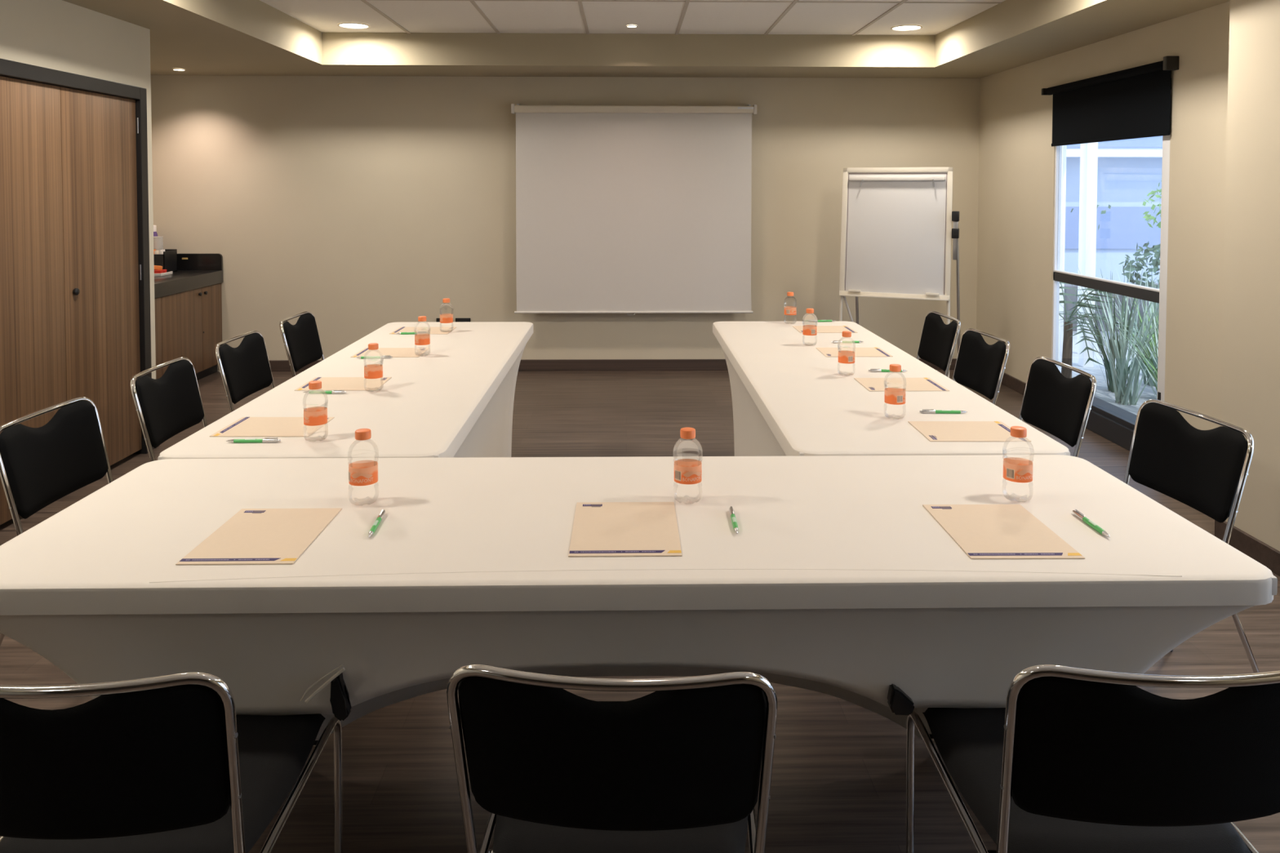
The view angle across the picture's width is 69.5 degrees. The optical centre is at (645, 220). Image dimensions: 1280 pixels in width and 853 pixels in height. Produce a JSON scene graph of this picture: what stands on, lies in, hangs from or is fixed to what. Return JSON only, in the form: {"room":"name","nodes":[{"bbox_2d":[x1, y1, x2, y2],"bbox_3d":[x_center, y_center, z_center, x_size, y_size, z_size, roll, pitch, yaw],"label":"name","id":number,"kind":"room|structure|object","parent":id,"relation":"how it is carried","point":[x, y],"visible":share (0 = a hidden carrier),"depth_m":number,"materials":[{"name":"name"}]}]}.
{"room":"conference room","nodes":[
{"label":"conference room","id":0,"kind":"room"},
{"bbox_2d":[0,0,155,379],"bbox_3d":[-3.264,0.026,1.221,1.222,2.750,7.770,0,2,-1],"label":"wall","id":1,"kind":"structure","parent":0,"point":[61,35],"depth_m":4.46,"materials":[{"name":"paint"}]},
{"bbox_2d":[0,57,152,524],"bbox_3d":[-2.750,0.299,4.314,0.112,1.985,1.454,0,2,-1],"label":"door","id":2,"kind":"structure","parent":1,"relation":"in","point":[75,322],"depth_m":4.38,"materials":[{"name":"brown wood"}]},
{"bbox_2d":[151,75,979,371],"bbox_3d":[-0.600,-0.188,7.325,6.796,2.750,0.120,0,2,-1],"label":"wall","id":3,"kind":"structure","parent":0,"point":[360,204],"depth_m":7.25,"materials":[{"name":"paint"}]},
{"bbox_2d":[177,253,222,270],"bbox_3d":[-3.603,0.322,7.212,0.583,0.130,0.021,0,2,-1],"label":"backsplash","id":4,"kind":"structure","parent":3,"relation":"attached to","point":[194,261],"depth_m":7.20,"materials":[{"name":"stone"}]},
{"bbox_2d":[455,318,470,321],"bbox_3d":[-1.438,0.803,7.277,0.119,0.070,0.014,0,2,-1],"label":"wall outlet","id":5,"kind":"object","parent":3,"relation":"attached to","point":[456,319],"visible":0.48,"depth_m":7.27,"materials":[{"name":"black plastic"}]},
{"bbox_2d":[269,358,956,371],"bbox_3d":[-0.335,1.145,7.311,5.966,0.088,0.014,0,2,-1],"label":"baseboard","id":6,"kind":"structure","parent":3,"relation":"attached to","point":[537,364],"depth_m":7.31,"materials":[{"name":"wood"}]},
{"bbox_2d":[511,103,756,315],"bbox_3d":[-0.086,-0.085,7.203,1.896,1.644,0.152,0,2,-1],"label":"projection screen","id":7,"kind":"object","parent":3,"relation":"attached to","point":[620,209],"visible":1,"depth_m":7.16,"materials":[{"name":"white fabric"}]},
{"bbox_2d":[260,0,1004,35],"bbox_3d":[-0.017,-1.232,2.316,4.371,0.100,8.517,0,2,-1],"label":"ceiling","id":8,"kind":"structure","parent":0,"point":[323,15],"depth_m":5.88,"materials":[{"name":"tile"}]},
{"bbox_2d":[337,22,369,28],"bbox_3d":[-1.971,-1.320,6.237,0.211,0.007,0.211,0,2,-1],"label":"recessed light","id":9,"kind":"object","parent":8,"relation":"in","point":[346,24],"visible":1,"depth_m":6.23,"materials":[{"name":"beige"}]},
{"bbox_2d":[626,24,637,27],"bbox_3d":[-0.090,-1.318,6.243,0.072,0.007,0.072,0,2,-1],"label":"recessed light","id":10,"kind":"object","parent":8,"relation":"in","point":[628,25],"visible":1,"depth_m":6.22,"materials":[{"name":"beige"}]},
{"bbox_2d":[360,0,1001,35],"bbox_3d":[-0.018,-1.180,2.318,4.371,0.008,8.517,0,2,-1],"label":"trim","id":11,"kind":"structure","parent":8,"relation":"attached to","point":[580,2],"depth_m":5.44,"materials":[{"name":"paint"}]},
{"bbox_2d":[890,24,922,31],"bbox_3d":[1.784,-1.317,6.292,0.211,0.007,0.211,0,2,-1],"label":"recessed light","id":12,"kind":"object","parent":8,"relation":"in","point":[904,27],"visible":1,"depth_m":6.28,"materials":[{"name":"beige"}]},
{"bbox_2d":[0,369,1279,852],"bbox_3d":[-0.501,1.415,2.381,6.796,0.100,10.078,0,2,-1],"label":"floor","id":13,"kind":"structure","parent":0,"point":[838,782],"depth_m":2.48,"materials":[{"name":"brown wood"}]},
{"bbox_2d":[0,396,113,645],"bbox_3d":[-1.504,0.953,2.669,0.665,0.809,0.454,0,2,0],"label":"chair","id":14,"kind":"object","parent":13,"relation":"on","point":[41,466],"visible":0.39,"depth_m":2.65,"materials":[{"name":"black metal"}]},
{"bbox_2d":[130,356,207,461],"bbox_3d":[-1.520,0.928,3.348,0.665,0.809,0.454,0,2,-3],"label":"chair","id":15,"kind":"object","parent":13,"relation":"on","point":[166,406],"visible":0.51,"depth_m":3.33,"materials":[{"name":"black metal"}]},
{"bbox_2d":[0,672,342,852],"bbox_3d":[-0.792,0.996,1.466,0.454,0.809,0.665,0,2,-2],"label":"chair","id":16,"kind":"object","parent":13,"relation":"on","point":[167,763],"visible":0.98,"depth_m":1.25,"materials":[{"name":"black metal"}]},
{"bbox_2d":[154,283,222,380],"bbox_3d":[-3.579,0.871,6.277,0.591,0.700,1.926,0,2,-1],"label":"base cabinet","id":17,"kind":"object","parent":13,"relation":"on","point":[188,323],"visible":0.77,"depth_m":6.74,"materials":[{"name":"brown wood"}]},
{"bbox_2d":[154,253,222,298],"bbox_3d":[-3.583,0.406,6.251,0.586,0.228,1.947,0,2,-1],"label":"countertop","id":18,"kind":"structure","parent":17,"relation":"on","point":[194,271],"depth_m":6.99,"materials":[{"name":"stone"}]},
{"bbox_2d":[153,225,158,236],"bbox_3d":[-3.807,0.212,7.147,0.064,0.355,0.064,0,2,-1],"label":"bottle","id":19,"kind":"object","parent":18,"relation":"on","point":[155,234],"visible":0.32,"depth_m":7.13,"materials":[{"name":"white paint"}]},
{"bbox_2d":[154,271,172,275],"bbox_3d":[-3.628,0.392,6.807,0.190,0.020,0.180,0,2,-1],"label":"tray","id":20,"kind":"object","parent":18,"relation":"on","point":[167,273],"visible":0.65,"depth_m":6.76,"materials":[{"name":"white paint"}]},
{"bbox_2d":[154,270,163,273],"bbox_3d":[-3.578,0.379,6.767,0.060,0.030,0.040,0,2,-1],"label":"packet","id":21,"kind":"object","parent":20,"relation":"on","point":[155,271],"visible":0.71,"depth_m":6.75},
{"label":"packet","id":22,"kind":"object","parent":20,"relation":"on","visible":0},
{"bbox_2d":[154,265,162,270],"bbox_3d":[-3.602,0.347,6.807,0.062,0.037,0.040,-2,3,-41],"label":"packet","id":23,"kind":"object","parent":22,"relation":"on","point":[156,267],"visible":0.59,"depth_m":6.79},
{"bbox_2d":[153,248,177,272],"bbox_3d":[-3.733,0.309,7.027,0.230,0.170,0.200,0,2,-1],"label":"organizer","id":24,"kind":"object","parent":18,"relation":"on","point":[168,260],"visible":0.34,"depth_m":7.00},
{"bbox_2d":[153,236,163,250],"bbox_3d":[-3.739,0.254,7.070,0.081,0.264,0.081,0,2,-1],"label":"cup stack","id":25,"kind":"object","parent":24,"relation":"in","point":[157,241],"visible":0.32,"depth_m":7.04,"materials":[{"name":"paper"}]},
{"bbox_2d":[153,236,163,239],"bbox_3d":[-3.739,0.166,7.067,0.081,0.088,0.081,0,2,-1],"label":"cup","id":26,"kind":"object","parent":25,"relation":"on","point":[154,237],"depth_m":7.04,"materials":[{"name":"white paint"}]},
{"bbox_2d":[153,239,163,242],"bbox_3d":[-3.739,0.188,7.067,0.081,0.088,0.081,0,2,-1],"label":"cup","id":27,"kind":"object","parent":25,"relation":"on","point":[154,240],"depth_m":7.04,"materials":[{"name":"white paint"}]},
{"bbox_2d":[153,242,163,245],"bbox_3d":[-3.739,0.210,7.068,0.081,0.088,0.081,0,2,-1],"label":"cup","id":28,"kind":"object","parent":25,"relation":"on","point":[154,243],"depth_m":7.04,"materials":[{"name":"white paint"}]},
{"bbox_2d":[153,244,163,248],"bbox_3d":[-3.739,0.232,7.069,0.081,0.088,0.081,0,2,-1],"label":"cup","id":29,"kind":"object","parent":25,"relation":"on","point":[154,246],"depth_m":7.04,"materials":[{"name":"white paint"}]},
{"bbox_2d":[158,248,164,253],"bbox_3d":[-3.647,0.301,6.976,0.032,0.166,0.065,0,2,-1],"label":"sachet","id":30,"kind":"object","parent":24,"relation":"in","point":[161,251],"visible":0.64,"depth_m":6.95,"materials":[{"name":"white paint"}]},
{"bbox_2d":[214,330,275,412],"bbox_3d":[-1.526,0.905,3.986,0.665,0.809,0.454,0,2,0],"label":"chair","id":31,"kind":"object","parent":13,"relation":"on","point":[245,370],"visible":0.44,"depth_m":3.98,"materials":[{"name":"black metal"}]},
{"bbox_2d":[157,454,439,460],"bbox_3d":[-0.940,0.948,3.647,0.738,0.740,2.406,0,2,-1],"label":"folding table","id":32,"kind":"object","parent":13,"relation":"on","point":[435,455],"visible":0.06,"depth_m":2.44,"materials":[{"name":"white paint"}]},
{"bbox_2d":[159,321,533,459],"bbox_3d":[-0.940,0.938,3.647,0.762,0.729,2.430,0,2,-1],"label":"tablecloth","id":33,"kind":"object","parent":32,"relation":"on","point":[455,399],"visible":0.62,"depth_m":3.15,"materials":[{"name":"white fabric"}]},
{"bbox_2d":[226,437,280,443],"bbox_3d":[-1.081,0.607,2.544,0.148,0.013,0.011,0,2,-2],"label":"ballpoint pen","id":34,"kind":"object","parent":33,"relation":"on","point":[265,439],"visible":1,"depth_m":2.54,"materials":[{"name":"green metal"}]},
{"bbox_2d":[209,417,334,436],"bbox_3d":[-1.090,0.605,2.711,0.280,0.002,0.217,0,2,0],"label":"notepad","id":35,"kind":"object","parent":33,"relation":"on","point":[244,426],"visible":0.83,"depth_m":2.69,"materials":[{"name":"beige paper"}]},
{"bbox_2d":[303,380,327,426],"bbox_3d":[-0.918,0.529,2.569,0.067,0.163,0.067,-1,2,-31],"label":"water bottle","id":36,"kind":"object","parent":33,"relation":"on","point":[314,415],"visible":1,"depth_m":2.55,"materials":[{"name":"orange plastic"}]},
{"bbox_2d":[302,390,346,394],"bbox_3d":[-1.094,0.585,3.147,0.148,0.013,0.011,0,2,0],"label":"ballpoint pen","id":37,"kind":"object","parent":33,"relation":"on","point":[334,392],"visible":1,"depth_m":3.14,"materials":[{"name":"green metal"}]},
{"bbox_2d":[294,377,391,391],"bbox_3d":[-1.077,0.584,3.304,0.280,0.002,0.217,0,2,-1],"label":"notepad","id":38,"kind":"object","parent":33,"relation":"on","point":[327,383],"visible":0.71,"depth_m":3.29,"materials":[{"name":"beige paper"}]},
{"bbox_2d":[364,342,382,378],"bbox_3d":[-0.941,0.507,3.193,0.067,0.163,0.067,-1,2,-25],"label":"water bottle","id":39,"kind":"object","parent":33,"relation":"on","point":[371,371],"visible":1,"depth_m":3.17,"materials":[{"name":"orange plastic"}]},
{"bbox_2d":[355,355,392,359],"bbox_3d":[-1.116,0.562,3.794,0.148,0.013,0.011,0,2,-6],"label":"ballpoint pen","id":40,"kind":"object","parent":33,"relation":"on","point":[382,356],"visible":1,"depth_m":3.79,"materials":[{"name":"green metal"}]},
{"bbox_2d":[350,347,429,357],"bbox_3d":[-1.083,0.561,3.929,0.280,0.002,0.217,0,2,-1],"label":"notepad","id":41,"kind":"object","parent":33,"relation":"on","point":[393,352],"visible":0.96,"depth_m":3.93,"materials":[{"name":"beige paper"}]},
{"bbox_2d":[395,331,427,334],"bbox_3d":[-1.120,0.539,4.426,0.148,0.013,0.011,0,2,-7],"label":"ballpoint pen","id":42,"kind":"object","parent":33,"relation":"on","point":[418,332],"visible":0.94,"depth_m":4.42,"materials":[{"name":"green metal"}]},
{"bbox_2d":[414,315,430,345],"bbox_3d":[-0.935,0.483,3.868,0.067,0.163,0.067,-1,2,-29],"label":"water bottle","id":43,"kind":"object","parent":33,"relation":"on","point":[420,339],"visible":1,"depth_m":3.85,"materials":[{"name":"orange plastic"}]},
{"bbox_2d":[389,326,456,333],"bbox_3d":[-1.090,0.540,4.537,0.280,0.002,0.217,0,2,0],"label":"notepad","id":44,"kind":"object","parent":33,"relation":"on","point":[430,330],"visible":1,"depth_m":4.54,"materials":[{"name":"beige paper"}]},
{"bbox_2d":[440,297,453,323],"bbox_3d":[-0.968,0.461,4.492,0.067,0.163,0.067,-1,2,-21],"label":"water bottle","id":45,"kind":"object","parent":33,"relation":"on","point":[444,317],"visible":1,"depth_m":4.47,"materials":[{"name":"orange plastic"}]},
{"bbox_2d":[280,311,324,377],"bbox_3d":[-1.527,0.882,4.649,0.665,0.809,0.454,0,2,-1],"label":"chair","id":46,"kind":"object","parent":13,"relation":"on","point":[301,340],"visible":0.45,"depth_m":4.64,"materials":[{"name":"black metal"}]},
{"bbox_2d":[446,664,777,852],"bbox_3d":[-0.037,0.997,1.484,0.454,0.809,0.665,0,2,3],"label":"chair","id":47,"kind":"object","parent":13,"relation":"on","point":[675,767],"visible":1,"depth_m":1.26,"materials":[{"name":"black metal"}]},
{"bbox_2d":[839,167,960,377],"bbox_3d":[1.863,0.414,6.732,0.831,1.602,0.503,1,2,23],"label":"easel","id":48,"kind":"object","parent":13,"relation":"on","point":[897,233],"visible":0.92,"depth_m":6.61,"materials":[{"name":"beige metal"}]},
{"bbox_2d":[840,293,948,301],"bbox_3d":[1.762,0.546,6.556,0.750,0.015,0.036,1,2,23],"label":"tray","id":49,"kind":"object","parent":48,"relation":"on","point":[913,296],"depth_m":6.53,"materials":[{"name":"beige metal"}]},
{"bbox_2d":[798,451,1070,456],"bbox_3d":[0.754,0.949,3.688,0.733,0.740,2.408,0,2,-1],"label":"folding table","id":50,"kind":"object","parent":13,"relation":"on","point":[801,454],"visible":0.11,"depth_m":2.47,"materials":[{"name":"white paint"}]},
{"bbox_2d":[712,320,1069,456],"bbox_3d":[0.754,0.939,3.688,0.757,0.729,2.432,0,2,-1],"label":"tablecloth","id":51,"kind":"object","parent":50,"relation":"on","point":[789,398],"visible":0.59,"depth_m":3.16,"materials":[{"name":"white fabric"}]},
{"bbox_2d":[784,291,796,315],"bbox_3d":[0.754,0.452,4.789,0.067,0.163,0.067,-2,3,-41],"label":"water bottle","id":52,"kind":"object","parent":51,"relation":"on","point":[788,310],"visible":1,"depth_m":4.77,"materials":[{"name":"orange plastic"}]},
{"bbox_2d":[802,308,817,335],"bbox_3d":[0.738,0.476,4.133,0.067,0.163,0.067,0,2,-1],"label":"water bottle","id":53,"kind":"object","parent":51,"relation":"on","point":[807,330],"visible":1,"depth_m":4.11,"materials":[{"name":"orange plastic"}]},
{"bbox_2d":[808,319,835,322],"bbox_3d":[0.932,0.527,4.854,0.148,0.013,0.011,0,2,-6],"label":"ballpoint pen","id":54,"kind":"object","parent":51,"relation":"on","point":[815,320],"visible":1,"depth_m":4.85,"materials":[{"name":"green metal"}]},
{"bbox_2d":[792,325,857,333],"bbox_3d":[0.892,0.541,4.591,0.280,0.002,0.217,0,2,-1],"label":"notepad","id":55,"kind":"object","parent":51,"relation":"on","point":[820,329],"visible":0.86,"depth_m":4.58,"materials":[{"name":"beige paper"}]},
{"bbox_2d":[838,330,855,364],"bbox_3d":[0.760,0.499,3.478,0.067,0.163,0.067,0,2,1],"label":"water bottle","id":56,"kind":"object","parent":51,"relation":"on","point":[847,357],"visible":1,"depth_m":3.46,"materials":[{"name":"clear plastic"}]},
{"bbox_2d":[831,340,863,343],"bbox_3d":[0.921,0.550,4.191,0.148,0.013,0.011,0,2,-4],"label":"ballpoint pen","id":57,"kind":"object","parent":51,"relation":"on","point":[833,341],"visible":1,"depth_m":4.19,"materials":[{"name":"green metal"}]},
{"bbox_2d":[815,347,893,356],"bbox_3d":[0.893,0.563,3.955,0.280,0.002,0.217,0,2,-1],"label":"notepad","id":58,"kind":"object","parent":51,"relation":"on","point":[827,352],"visible":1,"depth_m":3.95,"materials":[{"name":"beige paper"}]},
{"bbox_2d":[868,368,907,372],"bbox_3d":[0.930,0.574,3.533,0.148,0.013,0.011,0,2,2],"label":"ballpoint pen","id":59,"kind":"object","parent":51,"relation":"on","point":[870,370],"visible":0.93,"depth_m":3.53,"materials":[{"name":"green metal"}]},
{"bbox_2d":[884,364,906,404],"bbox_3d":[0.766,0.522,2.825,0.067,0.163,0.067,0,2,5],"label":"water bottle","id":60,"kind":"object","parent":51,"relation":"on","point":[894,396],"visible":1,"depth_m":2.81,"materials":[{"name":"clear plastic"}]},
{"bbox_2d":[853,377,949,391],"bbox_3d":[0.915,0.587,3.306,0.280,0.002,0.217,0,2,-1],"label":"notepad","id":61,"kind":"object","parent":51,"relation":"on","point":[870,384],"visible":1,"depth_m":3.31,"materials":[{"name":"beige paper"}]},
{"bbox_2d":[919,408,967,413],"bbox_3d":[0.934,0.597,2.885,0.148,0.013,0.011,0,2,2],"label":"ballpoint pen","id":62,"kind":"object","parent":51,"relation":"on","point":[923,411],"visible":1,"depth_m":2.88,"materials":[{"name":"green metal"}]},
{"bbox_2d":[907,421,1031,441],"bbox_3d":[0.933,0.609,2.671,0.280,0.002,0.217,0,2,0],"label":"notepad","id":63,"kind":"object","parent":51,"relation":"on","point":[934,431],"visible":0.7,"depth_m":2.66,"materials":[{"name":"beige paper"}]},
{"bbox_2d":[915,311,960,377],"bbox_3d":[1.288,0.885,4.680,0.665,0.809,0.454,0,2,-2],"label":"chair","id":64,"kind":"object","parent":13,"relation":"on","point":[938,340],"visible":0.44,"depth_m":4.69,"materials":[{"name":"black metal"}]},
{"bbox_2d":[952,328,1009,404],"bbox_3d":[1.283,0.906,4.069,0.665,0.809,0.454,0,2,-4],"label":"chair","id":65,"kind":"object","parent":13,"relation":"on","point":[980,366],"visible":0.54,"depth_m":4.08,"materials":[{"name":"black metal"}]},
{"bbox_2d":[1018,356,1096,457],"bbox_3d":[1.301,0.932,3.362,0.665,0.809,0.454,0,2,-3],"label":"chair","id":66,"kind":"object","parent":13,"relation":"on","point":[1058,405],"visible":0.48,"depth_m":3.36,"materials":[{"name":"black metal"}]},
{"bbox_2d":[906,664,1279,852],"bbox_3d":[0.727,0.998,1.494,0.454,0.809,0.665,0,2,0],"label":"chair","id":67,"kind":"object","parent":13,"relation":"on","point":[1075,760],"visible":0.98,"depth_m":1.27,"materials":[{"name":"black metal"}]},
{"bbox_2d":[1123,399,1259,673],"bbox_3d":[1.353,0.958,2.630,0.665,0.809,0.454,0,2,-7],"label":"chair","id":68,"kind":"object","parent":13,"relation":"on","point":[1206,471],"visible":0.44,"depth_m":2.62,"materials":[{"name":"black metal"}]},
{"bbox_2d":[1271,575,1277,595],"bbox_3d":[-0.060,1.006,2.048,2.416,0.740,0.758,0,2,-1],"label":"folding table","id":69,"kind":"object","parent":13,"relation":"on","point":[1274,580],"visible":0.12,"depth_m":1.68,"materials":[{"name":"white paint"}]},
{"bbox_2d":[0,454,1273,743],"bbox_3d":[-0.060,0.996,2.048,2.440,0.730,0.782,0,2,-1],"label":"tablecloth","id":70,"kind":"object","parent":69,"relation":"on","point":[836,579],"visible":0.88,"depth_m":1.71,"materials":[{"name":"white fabric"}]},
{"bbox_2d":[175,508,342,564],"bbox_3d":[-0.770,0.636,1.869,0.217,0.002,0.297,0,2,-1],"label":"notepad","id":71,"kind":"object","parent":70,"relation":"on","point":[251,536],"visible":1,"depth_m":1.84,"materials":[{"name":"beige paper"}]},
{"bbox_2d":[348,428,377,485],"bbox_3d":[-0.629,0.548,2.058,0.067,0.163,0.067,0,2,-9],"label":"water bottle","id":72,"kind":"object","parent":70,"relation":"on","point":[361,473],"visible":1,"depth_m":2.04,"materials":[{"name":"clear plastic"}]},
{"bbox_2d":[368,509,385,537],"bbox_3d":[-0.559,0.630,1.917,0.011,0.013,0.148,0,2,-4],"label":"ballpoint pen","id":73,"kind":"object","parent":70,"relation":"on","point":[380,517],"visible":1,"depth_m":1.91,"materials":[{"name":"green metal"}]},
{"bbox_2d":[568,502,682,556],"bbox_3d":[-0.041,0.635,1.911,0.217,0.002,0.300,0,2,-1],"label":"notepad","id":74,"kind":"object","parent":70,"relation":"on","point":[600,529],"visible":1,"depth_m":1.89,"materials":[{"name":"beige paper"}]},
{"bbox_2d":[674,426,702,484],"bbox_3d":[0.096,0.548,2.071,0.067,0.163,0.067,-1,2,-23],"label":"water bottle","id":75,"kind":"object","parent":70,"relation":"on","point":[686,471],"visible":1,"depth_m":2.05,"materials":[{"name":"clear plastic"}]},
{"bbox_2d":[728,506,738,533],"bbox_3d":[0.187,0.630,1.939,0.011,0.013,0.148,0,2,0],"label":"ballpoint pen","id":76,"kind":"object","parent":70,"relation":"on","point":[731,512],"visible":1,"depth_m":1.93,"materials":[{"name":"green plastic"}]},
{"bbox_2d":[922,504,1084,559],"bbox_3d":[0.726,0.637,1.900,0.217,0.002,0.297,0,2,-1],"label":"notepad","id":77,"kind":"object","parent":70,"relation":"on","point":[983,531],"visible":1,"depth_m":1.88,"materials":[{"name":"beige paper"}]},
{"bbox_2d":[1003,426,1033,482],"bbox_3d":[0.844,0.549,2.086,0.067,0.163,0.067,-1,2,-19],"label":"water bottle","id":78,"kind":"object","parent":70,"relation":"on","point":[1015,469],"visible":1,"depth_m":2.07,"materials":[{"name":"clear plastic"}]},
{"bbox_2d":[1072,509,1110,537],"bbox_3d":[0.930,0.632,1.923,0.011,0.013,0.148,0,2,-2],"label":"ballpoint pen","id":79,"kind":"object","parent":70,"relation":"on","point":[1076,513],"visible":1,"depth_m":1.92,"materials":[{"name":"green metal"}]},
{"bbox_2d":[62,0,1230,78],"bbox_3d":[-0.502,-1.168,2.289,6.786,0.431,9.878,0,2,-1],"label":"ceiling","id":80,"kind":"structure","parent":0,"point":[246,37],"depth_m":6.55,"materials":[{"name":"paint"}]},
{"bbox_2d":[172,68,185,71],"bbox_3d":[-3.433,-1.113,6.790,0.085,0.007,0.085,0,2,-1],"label":"recessed light","id":81,"kind":"object","parent":80,"relation":"in","point":[178,69],"visible":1,"depth_m":6.79,"materials":[{"name":"beige"}]},
{"bbox_2d":[976,0,1230,430],"bbox_3d":[2.753,-0.122,5.620,0.140,2.750,3.668,0,2,-1],"label":"wall","id":82,"kind":"structure","parent":0,"point":[1017,155],"depth_m":5.10,"materials":[{"name":"paint"}]},
{"bbox_2d":[1001,372,1026,395],"bbox_3d":[2.652,1.169,6.757,0.014,0.088,1.243,0,2,-1],"label":"baseboard","id":83,"kind":"structure","parent":82,"relation":"attached to","point":[1008,380],"depth_m":6.62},
{"bbox_2d":[1051,77,1171,450],"bbox_3d":[2.743,0.251,5.411,0.152,2.020,1.345,0,2,-1],"label":"window","id":84,"kind":"structure","parent":82,"relation":"in","point":[1111,422],"depth_m":5.25,"materials":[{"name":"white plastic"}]},
{"bbox_2d":[1041,55,1179,146],"bbox_3d":[2.656,-0.661,5.377,0.064,0.398,1.415,0,2,-1],"label":"roller blind","id":85,"kind":"object","parent":84,"relation":"attached to","point":[1132,103],"visible":1,"depth_m":5.24,"materials":[{"name":"fabric"}]},
{"bbox_2d":[1219,0,1279,551],"bbox_3d":[2.684,0.056,0.624,0.480,2.750,6.334,0,2,-1],"label":"wall column","id":86,"kind":"structure","parent":0,"point":[1250,388],"depth_m":3.60,"materials":[{"name":"paint"}]},
{"bbox_2d":[1214,520,1279,576],"bbox_3d":[2.435,1.386,0.666,0.014,0.088,6.334,0,2,-1],"label":"baseboard","id":87,"kind":"structure","parent":86,"relation":"attached to","point":[1251,546],"depth_m":3.60,"materials":[{"name":"wood"}]},
{"label":"outside","id":88,"kind":"structure","parent":0,"visible":0},
{"bbox_2d":[1057,331,1157,415],"bbox_3d":[12.267,1.240,10.300,19.054,0.160,28.000,0,2,-1],"label":"ground","id":89,"kind":"structure","parent":88,"point":[1102,393],"depth_m":7.24,"materials":[{"name":"concrete"}]},
{"bbox_2d":[1057,145,1066,366],"bbox_3d":[3.524,-0.213,7.770,0.030,2.900,0.030,0,2,-1],"label":"post","id":90,"kind":"object","parent":89,"relation":"on","point":[1064,147],"visible":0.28,"depth_m":7.77,"materials":[{"name":"metal"}]},
{"bbox_2d":[1076,143,1082,353],"bbox_3d":[3.972,-0.234,8.379,0.035,2.900,0.035,0,2,-1],"label":"post","id":91,"kind":"object","parent":89,"relation":"on","point":[1081,144],"visible":0.19,"depth_m":8.39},
{"bbox_2d":[1078,142,1097,367],"bbox_3d":[3.744,-0.213,7.774,0.090,2.900,0.090,0,2,-1],"label":"post","id":92,"kind":"object","parent":89,"relation":"on","point":[1090,150],"visible":0.56,"depth_m":7.75,"materials":[{"name":"metal"}]},
{"bbox_2d":[1070,204,1111,230],"bbox_3d":[4.558,0.505,9.488,0.343,1.349,0.353,0,2,-1],"label":"slender tree","id":93,"kind":"object","parent":89,"relation":"on","point":[1109,206],"visible":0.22,"depth_m":9.37,"materials":[{"name":"green plant"}]},
{"bbox_2d":[1058,278,1155,377],"bbox_3d":[3.383,0.862,6.955,0.914,0.814,1.324,0,2,-1],"label":"palm","id":94,"kind":"object","parent":89,"relation":"on","point":[1067,353],"visible":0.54,"depth_m":6.93,"materials":[{"name":"green plant"}]},
{"bbox_2d":[1059,266,1158,392],"bbox_3d":[3.483,0.808,6.824,0.963,0.927,1.203,0,2,-1],"label":"leaf plant","id":95,"kind":"object","parent":89,"relation":"on","point":[1108,376],"visible":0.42,"depth_m":6.88,"materials":[{"name":"plant"}]},
{"bbox_2d":[1063,283,1158,331],"bbox_3d":[5.701,0.925,9.906,5.200,0.480,0.300,0,2,-1],"label":"kerb","id":96,"kind":"object","parent":89,"relation":"on","point":[1073,298],"depth_m":9.74,"materials":[{"name":"concrete"}]},
{"bbox_2d":[1064,135,1162,283],"bbox_3d":[7.432,-2.210,13.407,8.600,6.500,1.350,0,2,-1],"label":"building","id":97,"kind":"structure","parent":89,"relation":"on","point":[1128,170],"depth_m":13.12,"materials":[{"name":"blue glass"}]},
{"bbox_2d":[1075,263,1159,405],"bbox_3d":[3.349,0.785,6.419,0.986,1.000,0.753,-2,3,-39],"label":"leaf plant","id":98,"kind":"object","parent":89,"relation":"on","point":[1124,393],"visible":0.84,"depth_m":6.43,"materials":[{"name":"plant"}]},
{"bbox_2d":[1093,303,1158,399],"bbox_3d":[3.491,0.863,6.015,0.933,0.875,0.824,-1,2,-32],"label":"leaf plant","id":99,"kind":"object","parent":89,"relation":"on","point":[1156,335],"visible":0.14,"depth_m":6.18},
{"bbox_2d":[1102,299,1158,391],"bbox_3d":[3.813,0.868,6.539,0.875,0.829,0.857,0,2,-1],"label":"leaf plant","id":100,"kind":"object","parent":89,"relation":"on","point":[1153,334],"visible":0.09,"depth_m":6.64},
{"bbox_2d":[1103,262,1159,386],"bbox_3d":[3.858,0.794,7.068,0.760,0.938,1.043,0,2,-8],"label":"leaf plant","id":101,"kind":"object","parent":89,"relation":"on","point":[1154,304],"visible":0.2,"depth_m":7.07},
{"bbox_2d":[1109,283,1157,374],"bbox_3d":[4.020,0.876,7.387,0.758,0.751,0.687,0,2,-1],"label":"leaf plant","id":102,"kind":"object","parent":89,"relation":"on","point":[1151,283],"visible":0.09,"depth_m":7.50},
{"bbox_2d":[1113,311,1158,382],"bbox_3d":[3.332,0.913,5.690,0.720,0.797,0.841,2,3,38],"label":"leaf plant","id":103,"kind":"object","parent":89,"relation":"on","point":[1142,360],"visible":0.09,"depth_m":5.66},
{"bbox_2d":[1118,241,1160,288],"bbox_3d":[5.168,0.692,9.236,0.714,0.997,0.702,-1,2,-33],"label":"shrub","id":104,"kind":"object","parent":89,"relation":"on","point":[1155,263],"visible":0.41,"depth_m":9.26,"materials":[{"name":"green plant"}]},
{"bbox_2d":[1135,319,1158,359],"bbox_3d":[3.590,0.943,6.032,0.717,0.715,0.721,2,3,42],"label":"leaf plant","id":105,"kind":"object","parent":89,"relation":"on","point":[1153,319],"visible":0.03,"depth_m":6.20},
{"bbox_2d":[1142,180,1161,227],"bbox_3d":[5.453,0.313,9.115,0.998,1.762,1.036,0,2,-1],"label":"tree","id":106,"kind":"object","parent":89,"relation":"on","point":[1147,215],"visible":0.06,"depth_m":9.27,"materials":[{"name":"green plant"}]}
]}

